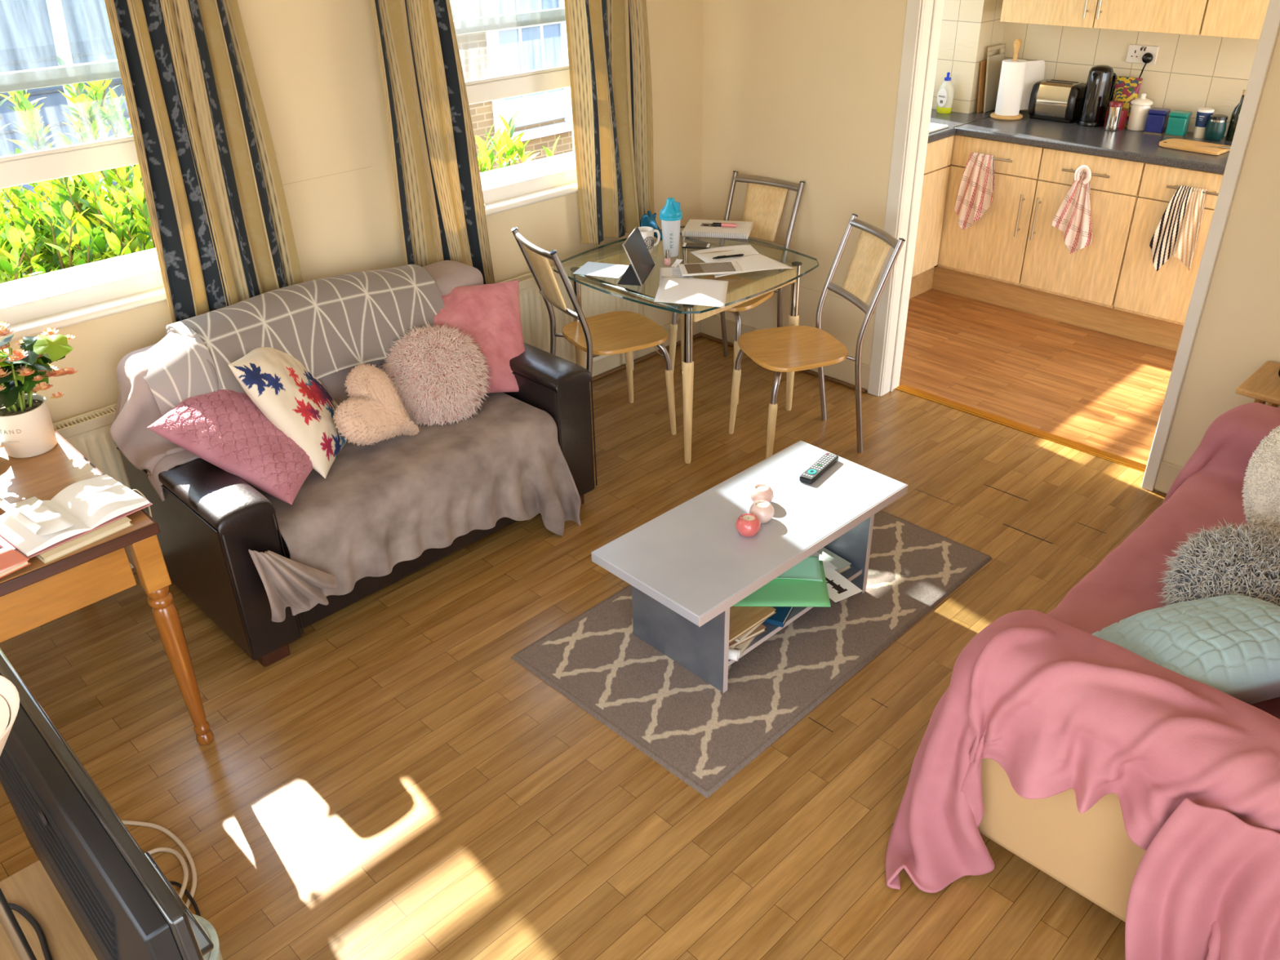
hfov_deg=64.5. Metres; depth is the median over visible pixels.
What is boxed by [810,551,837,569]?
paper sheet
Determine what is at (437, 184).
curtain
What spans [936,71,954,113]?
bottle
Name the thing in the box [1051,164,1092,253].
tea towel
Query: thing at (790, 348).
dining chair
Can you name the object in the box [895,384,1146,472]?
trim
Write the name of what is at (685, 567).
coffee table
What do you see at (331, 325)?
folded blanket
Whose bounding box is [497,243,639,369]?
radiator
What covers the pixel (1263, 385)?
side table
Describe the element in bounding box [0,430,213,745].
desk
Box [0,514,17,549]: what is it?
paperback
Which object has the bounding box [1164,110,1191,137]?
tin
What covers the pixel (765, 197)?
dining chair
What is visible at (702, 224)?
photo
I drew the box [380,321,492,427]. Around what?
fluffy cushion
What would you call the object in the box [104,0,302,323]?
curtain
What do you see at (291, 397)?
cushion
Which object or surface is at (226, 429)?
cushion
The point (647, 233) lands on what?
mug
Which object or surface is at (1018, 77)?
paper towel holder
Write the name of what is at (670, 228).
cup
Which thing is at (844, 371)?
baseboard
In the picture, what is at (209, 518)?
leather sofa
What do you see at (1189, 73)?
wall
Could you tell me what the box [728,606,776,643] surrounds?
book
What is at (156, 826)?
lead
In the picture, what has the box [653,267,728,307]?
loose paper
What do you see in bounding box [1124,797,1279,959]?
throw
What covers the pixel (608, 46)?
curtain
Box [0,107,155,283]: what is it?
evergreen shrub
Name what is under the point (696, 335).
trim
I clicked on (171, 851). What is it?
lead
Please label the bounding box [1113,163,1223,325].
base cabinet
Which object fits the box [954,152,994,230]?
tea towel
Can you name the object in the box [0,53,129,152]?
plants outside
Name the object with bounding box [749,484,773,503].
tealight holder
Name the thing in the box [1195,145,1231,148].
kitchen knife
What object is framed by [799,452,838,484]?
remote control
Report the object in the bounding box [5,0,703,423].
wall
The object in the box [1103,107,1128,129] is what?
canister
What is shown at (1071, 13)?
upper cabinet
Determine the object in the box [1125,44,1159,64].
wall socket
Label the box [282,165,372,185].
trim
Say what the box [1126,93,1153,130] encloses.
storage jar
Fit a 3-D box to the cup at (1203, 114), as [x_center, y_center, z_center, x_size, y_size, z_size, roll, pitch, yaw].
[2.780,-1.764,5.014,0.076,0.133,0.076,-27,39,-37]
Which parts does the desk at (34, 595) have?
leg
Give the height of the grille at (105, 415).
0.014 m
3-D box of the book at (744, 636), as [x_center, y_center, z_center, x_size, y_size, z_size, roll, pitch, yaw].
[0.279,0.411,3.066,0.170,0.012,0.170,22,37,34]
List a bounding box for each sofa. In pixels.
[114,342,597,666]
[977,758,1146,922]
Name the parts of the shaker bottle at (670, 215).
lid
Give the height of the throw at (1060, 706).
0.810 m
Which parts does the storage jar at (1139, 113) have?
lid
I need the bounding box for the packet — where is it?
[640,210,662,239]
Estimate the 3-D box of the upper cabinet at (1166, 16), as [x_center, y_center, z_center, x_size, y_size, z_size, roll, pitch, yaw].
[2.503,-2.505,4.751,0.370,0.720,0.497,-27,39,-37]
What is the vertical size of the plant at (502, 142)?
0.575 m
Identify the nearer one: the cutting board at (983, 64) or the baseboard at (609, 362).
the baseboard at (609, 362)
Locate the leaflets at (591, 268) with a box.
[573,261,628,278]
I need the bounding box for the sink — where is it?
[928,122,948,133]
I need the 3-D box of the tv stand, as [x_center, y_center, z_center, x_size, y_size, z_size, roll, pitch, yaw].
[-0.946,1.148,1.685,0.420,0.460,0.923,-27,39,-37]
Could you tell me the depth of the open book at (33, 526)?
2.46 m
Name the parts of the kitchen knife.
handle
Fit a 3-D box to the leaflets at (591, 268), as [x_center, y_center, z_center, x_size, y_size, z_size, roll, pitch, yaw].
[-0.154,-0.868,4.192,0.200,0.002,0.160,9,32,18]
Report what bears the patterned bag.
on the countertop at (1125, 144)
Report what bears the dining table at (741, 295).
on the floor at (395, 784)
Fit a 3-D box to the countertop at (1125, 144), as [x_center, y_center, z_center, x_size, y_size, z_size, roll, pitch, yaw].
[2.598,-1.624,4.950,0.643,0.040,2.016,-27,39,-37]
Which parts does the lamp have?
lamp shade, lamp shade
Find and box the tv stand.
[0,859,97,959]
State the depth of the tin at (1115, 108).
5.17 m
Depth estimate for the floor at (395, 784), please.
2.86 m
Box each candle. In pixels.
[742,515,755,520]
[755,485,767,490]
[755,502,768,507]
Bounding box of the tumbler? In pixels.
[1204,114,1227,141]
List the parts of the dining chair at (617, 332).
rail, post, panel, rail, post, seat frame, seat, leg, leg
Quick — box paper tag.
[671,258,683,267]
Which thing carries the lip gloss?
on the spiral notebook at (704, 228)
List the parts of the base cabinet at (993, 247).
handle, drawer, handle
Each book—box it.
[0,474,152,559]
[690,244,794,277]
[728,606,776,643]
[728,623,766,648]
[733,619,765,643]
[733,636,755,654]
[763,606,794,627]
[817,546,851,573]
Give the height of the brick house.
5.600 m
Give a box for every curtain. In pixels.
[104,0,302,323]
[370,0,494,284]
[564,0,654,244]
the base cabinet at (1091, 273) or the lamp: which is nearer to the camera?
the lamp
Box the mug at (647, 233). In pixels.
[638,226,660,253]
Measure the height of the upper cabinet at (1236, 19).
0.720 m
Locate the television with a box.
[0,648,213,959]
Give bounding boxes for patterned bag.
[1112,75,1142,126]
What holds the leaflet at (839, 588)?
on the paper sheet
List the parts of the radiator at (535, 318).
ribbed panel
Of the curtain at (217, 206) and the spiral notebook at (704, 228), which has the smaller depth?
the curtain at (217, 206)
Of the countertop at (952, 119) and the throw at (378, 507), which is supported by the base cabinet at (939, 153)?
the countertop at (952, 119)
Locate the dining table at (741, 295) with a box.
[553,226,818,463]
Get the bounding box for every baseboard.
[129,313,701,568]
[700,315,870,390]
[1154,460,1182,492]
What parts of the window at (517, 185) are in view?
sash, sash, sill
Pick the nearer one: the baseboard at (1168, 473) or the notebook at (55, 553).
the notebook at (55, 553)
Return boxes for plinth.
[909,264,1183,351]
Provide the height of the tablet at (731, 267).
0.008 m
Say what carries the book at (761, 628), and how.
on the book at (741, 647)
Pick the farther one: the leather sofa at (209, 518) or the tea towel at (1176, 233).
the tea towel at (1176, 233)
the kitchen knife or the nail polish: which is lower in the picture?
the nail polish
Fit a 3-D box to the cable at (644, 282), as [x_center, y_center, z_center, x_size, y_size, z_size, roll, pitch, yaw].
[0.121,-0.795,4.956,0.105,0.480,0.242,-18,34,-26]
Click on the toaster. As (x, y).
(1051, 100)
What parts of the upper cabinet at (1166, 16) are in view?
handle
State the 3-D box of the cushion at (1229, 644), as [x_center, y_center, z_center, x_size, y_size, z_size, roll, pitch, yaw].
[1.301,0.386,2.293,0.471,0.245,0.357,-6,31,-8]
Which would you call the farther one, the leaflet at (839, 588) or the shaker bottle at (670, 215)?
the shaker bottle at (670, 215)
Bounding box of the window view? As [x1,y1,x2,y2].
[0,0,151,275]
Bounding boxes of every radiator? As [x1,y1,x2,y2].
[53,403,131,489]
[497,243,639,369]
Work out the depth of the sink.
5.33 m
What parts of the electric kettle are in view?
plate, spout, handle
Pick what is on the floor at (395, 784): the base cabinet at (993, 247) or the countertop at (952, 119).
the base cabinet at (993, 247)
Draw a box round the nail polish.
[664,248,671,265]
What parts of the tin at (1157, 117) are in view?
label panel, lid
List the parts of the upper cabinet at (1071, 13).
handle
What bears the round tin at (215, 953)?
on the floor at (395, 784)
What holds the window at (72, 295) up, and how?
in the wall at (317, 66)
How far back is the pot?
2.77 m
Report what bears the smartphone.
on the dining table at (741, 295)
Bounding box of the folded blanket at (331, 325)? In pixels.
[142,264,444,443]
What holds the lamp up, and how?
on the tv stand
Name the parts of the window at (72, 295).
sash, sash, sill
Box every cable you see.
[8,902,52,959]
[132,488,151,516]
[168,880,200,916]
[643,281,663,355]
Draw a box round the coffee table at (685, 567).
[591,440,907,693]
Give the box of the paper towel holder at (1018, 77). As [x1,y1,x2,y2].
[990,38,1045,119]
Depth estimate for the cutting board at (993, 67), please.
5.64 m
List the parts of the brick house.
pane, sill, apron panel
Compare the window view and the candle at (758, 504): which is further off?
the window view
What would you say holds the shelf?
attached to the coffee table at (685, 567)
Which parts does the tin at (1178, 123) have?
label panel, lid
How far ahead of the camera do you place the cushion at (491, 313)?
3.71 m
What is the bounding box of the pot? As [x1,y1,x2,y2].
[0,394,57,457]
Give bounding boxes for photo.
[700,222,716,226]
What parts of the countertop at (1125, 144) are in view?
joint strip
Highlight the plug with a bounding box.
[1138,52,1153,78]
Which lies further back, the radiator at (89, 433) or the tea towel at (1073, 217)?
the tea towel at (1073, 217)
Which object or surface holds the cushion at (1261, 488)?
on the throw at (1060, 706)
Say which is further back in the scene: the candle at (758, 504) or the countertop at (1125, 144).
the countertop at (1125, 144)
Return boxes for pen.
[712,253,743,258]
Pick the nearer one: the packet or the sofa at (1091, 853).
the sofa at (1091, 853)
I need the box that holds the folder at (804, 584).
[732,555,830,607]
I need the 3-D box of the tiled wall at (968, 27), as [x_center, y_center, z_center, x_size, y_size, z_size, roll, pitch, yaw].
[1.735,-2.847,5.535,0.270,1.525,0.520,-27,39,-37]
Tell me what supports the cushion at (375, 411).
on the throw at (378, 507)
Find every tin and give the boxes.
[191,913,222,959]
[1104,100,1124,131]
[1143,107,1170,134]
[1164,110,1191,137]
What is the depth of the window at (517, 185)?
4.22 m
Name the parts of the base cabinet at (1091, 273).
handle, handle, drawer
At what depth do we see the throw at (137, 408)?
3.12 m
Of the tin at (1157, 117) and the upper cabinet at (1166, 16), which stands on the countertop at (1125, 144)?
the tin at (1157, 117)
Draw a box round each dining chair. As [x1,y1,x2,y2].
[511,226,675,435]
[669,170,804,404]
[728,213,905,458]
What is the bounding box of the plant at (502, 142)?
[475,104,559,173]
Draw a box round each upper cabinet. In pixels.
[1000,0,1098,27]
[1093,0,1208,35]
[1200,0,1269,39]
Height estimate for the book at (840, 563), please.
0.016 m
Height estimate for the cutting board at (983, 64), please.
0.270 m
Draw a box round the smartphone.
[681,242,711,248]
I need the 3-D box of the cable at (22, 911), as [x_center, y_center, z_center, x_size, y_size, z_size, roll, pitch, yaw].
[-1.091,0.828,1.773,0.268,0.010,0.120,17,35,28]
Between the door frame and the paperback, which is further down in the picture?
the paperback
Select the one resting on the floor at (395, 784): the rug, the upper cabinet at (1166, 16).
the rug
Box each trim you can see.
[132,332,866,573]
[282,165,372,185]
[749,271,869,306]
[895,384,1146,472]
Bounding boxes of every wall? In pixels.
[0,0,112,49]
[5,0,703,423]
[700,0,1279,493]
[931,0,1004,113]
[950,22,1258,165]
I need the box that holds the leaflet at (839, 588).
[818,559,862,602]
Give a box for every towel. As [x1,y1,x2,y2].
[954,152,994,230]
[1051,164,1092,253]
[1088,179,1090,194]
[1149,185,1206,271]
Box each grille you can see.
[53,403,116,433]
[497,243,624,285]
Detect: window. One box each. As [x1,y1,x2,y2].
[0,59,167,341]
[453,7,577,216]
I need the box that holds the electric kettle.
[1076,64,1116,127]
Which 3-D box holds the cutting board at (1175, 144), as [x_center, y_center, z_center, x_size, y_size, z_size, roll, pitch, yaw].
[2.639,-1.591,4.837,0.176,0.017,0.295,-25,38,-34]
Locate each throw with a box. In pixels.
[110,260,483,501]
[246,392,581,622]
[885,402,1279,959]
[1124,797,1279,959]
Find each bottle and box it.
[659,197,682,257]
[664,257,671,265]
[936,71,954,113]
[1225,89,1245,141]
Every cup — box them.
[661,219,680,257]
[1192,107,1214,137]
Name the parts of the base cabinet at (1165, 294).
drawer, handle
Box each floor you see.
[0,268,1176,959]
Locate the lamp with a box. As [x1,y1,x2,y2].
[0,675,36,959]
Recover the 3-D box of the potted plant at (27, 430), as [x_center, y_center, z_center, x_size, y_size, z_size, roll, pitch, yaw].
[-1.717,-0.270,2.772,0.353,0.384,0.369,-15,33,-23]
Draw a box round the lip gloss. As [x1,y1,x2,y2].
[712,222,737,226]
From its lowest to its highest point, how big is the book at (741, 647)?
0.018 m
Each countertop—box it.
[927,108,995,143]
[954,110,1232,174]
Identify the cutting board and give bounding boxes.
[977,59,986,112]
[982,44,1005,112]
[1159,138,1230,155]
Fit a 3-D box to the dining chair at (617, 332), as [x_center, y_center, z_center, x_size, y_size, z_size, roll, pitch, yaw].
[-0.181,-0.601,4.217,0.559,0.905,0.411,-17,34,-25]
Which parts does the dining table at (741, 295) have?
leg, rail, leg, leg, rail, leg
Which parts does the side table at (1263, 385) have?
leg, leg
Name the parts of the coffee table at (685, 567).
panel, panel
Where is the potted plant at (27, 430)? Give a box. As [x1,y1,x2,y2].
[0,321,79,457]
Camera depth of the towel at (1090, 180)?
4.99 m
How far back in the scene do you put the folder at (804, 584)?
3.12 m
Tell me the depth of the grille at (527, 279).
4.49 m
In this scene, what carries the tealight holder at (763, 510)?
on the coffee table at (685, 567)
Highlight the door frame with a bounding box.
[867,0,1279,491]
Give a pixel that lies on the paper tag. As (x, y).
(677, 261)
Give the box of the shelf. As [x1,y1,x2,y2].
[728,564,862,666]
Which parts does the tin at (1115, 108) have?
lid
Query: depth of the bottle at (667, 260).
4.22 m
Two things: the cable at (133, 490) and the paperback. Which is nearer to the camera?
the paperback
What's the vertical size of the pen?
0.011 m
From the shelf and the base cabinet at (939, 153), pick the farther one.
the base cabinet at (939, 153)
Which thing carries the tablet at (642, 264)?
on the dining table at (741, 295)
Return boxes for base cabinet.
[911,135,954,276]
[937,134,1044,285]
[1020,147,1146,308]
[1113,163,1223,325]
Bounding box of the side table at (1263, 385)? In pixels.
[1235,360,1279,407]
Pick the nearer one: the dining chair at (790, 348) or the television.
the television
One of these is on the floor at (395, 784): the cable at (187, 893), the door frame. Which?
the cable at (187, 893)
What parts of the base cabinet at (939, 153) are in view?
drawer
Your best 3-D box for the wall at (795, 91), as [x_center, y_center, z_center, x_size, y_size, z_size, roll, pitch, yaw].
[1.698,-1.200,3.628,0.135,2.450,3.850,-27,39,-37]
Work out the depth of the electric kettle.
5.25 m
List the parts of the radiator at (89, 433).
panel, ribbed panel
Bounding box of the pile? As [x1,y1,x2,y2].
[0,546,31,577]
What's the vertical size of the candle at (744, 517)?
0.007 m
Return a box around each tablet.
[617,226,654,285]
[678,261,742,275]
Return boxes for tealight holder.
[735,512,761,536]
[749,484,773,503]
[749,500,774,523]
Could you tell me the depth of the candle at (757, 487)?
3.16 m
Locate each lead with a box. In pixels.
[121,820,196,908]
[146,847,188,898]
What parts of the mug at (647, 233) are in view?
handle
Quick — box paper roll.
[728,648,740,661]
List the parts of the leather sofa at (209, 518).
armrest, armrest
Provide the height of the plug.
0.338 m
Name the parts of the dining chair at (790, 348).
leg, leg, seat, post, seat frame, rail, panel, rail, post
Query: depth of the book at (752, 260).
4.26 m
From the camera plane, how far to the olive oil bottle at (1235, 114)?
4.91 m
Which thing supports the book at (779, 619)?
on the coffee table at (685, 567)
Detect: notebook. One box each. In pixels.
[35,516,133,564]
[682,219,752,239]
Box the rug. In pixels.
[511,510,992,798]
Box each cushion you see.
[146,389,312,505]
[228,346,348,479]
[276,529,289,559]
[333,363,418,445]
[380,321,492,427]
[433,280,524,392]
[1092,594,1279,704]
[1155,517,1279,605]
[1240,425,1279,536]
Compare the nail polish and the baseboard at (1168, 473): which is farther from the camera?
the nail polish
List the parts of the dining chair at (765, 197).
leg, post, seat, leg, rail, panel, rail, post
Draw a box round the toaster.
[1028,79,1086,123]
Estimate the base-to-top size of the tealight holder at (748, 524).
0.058 m
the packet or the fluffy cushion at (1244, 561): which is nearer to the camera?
the fluffy cushion at (1244, 561)
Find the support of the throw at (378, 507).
on the leather sofa at (209, 518)
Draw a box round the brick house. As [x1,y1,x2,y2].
[449,0,573,171]

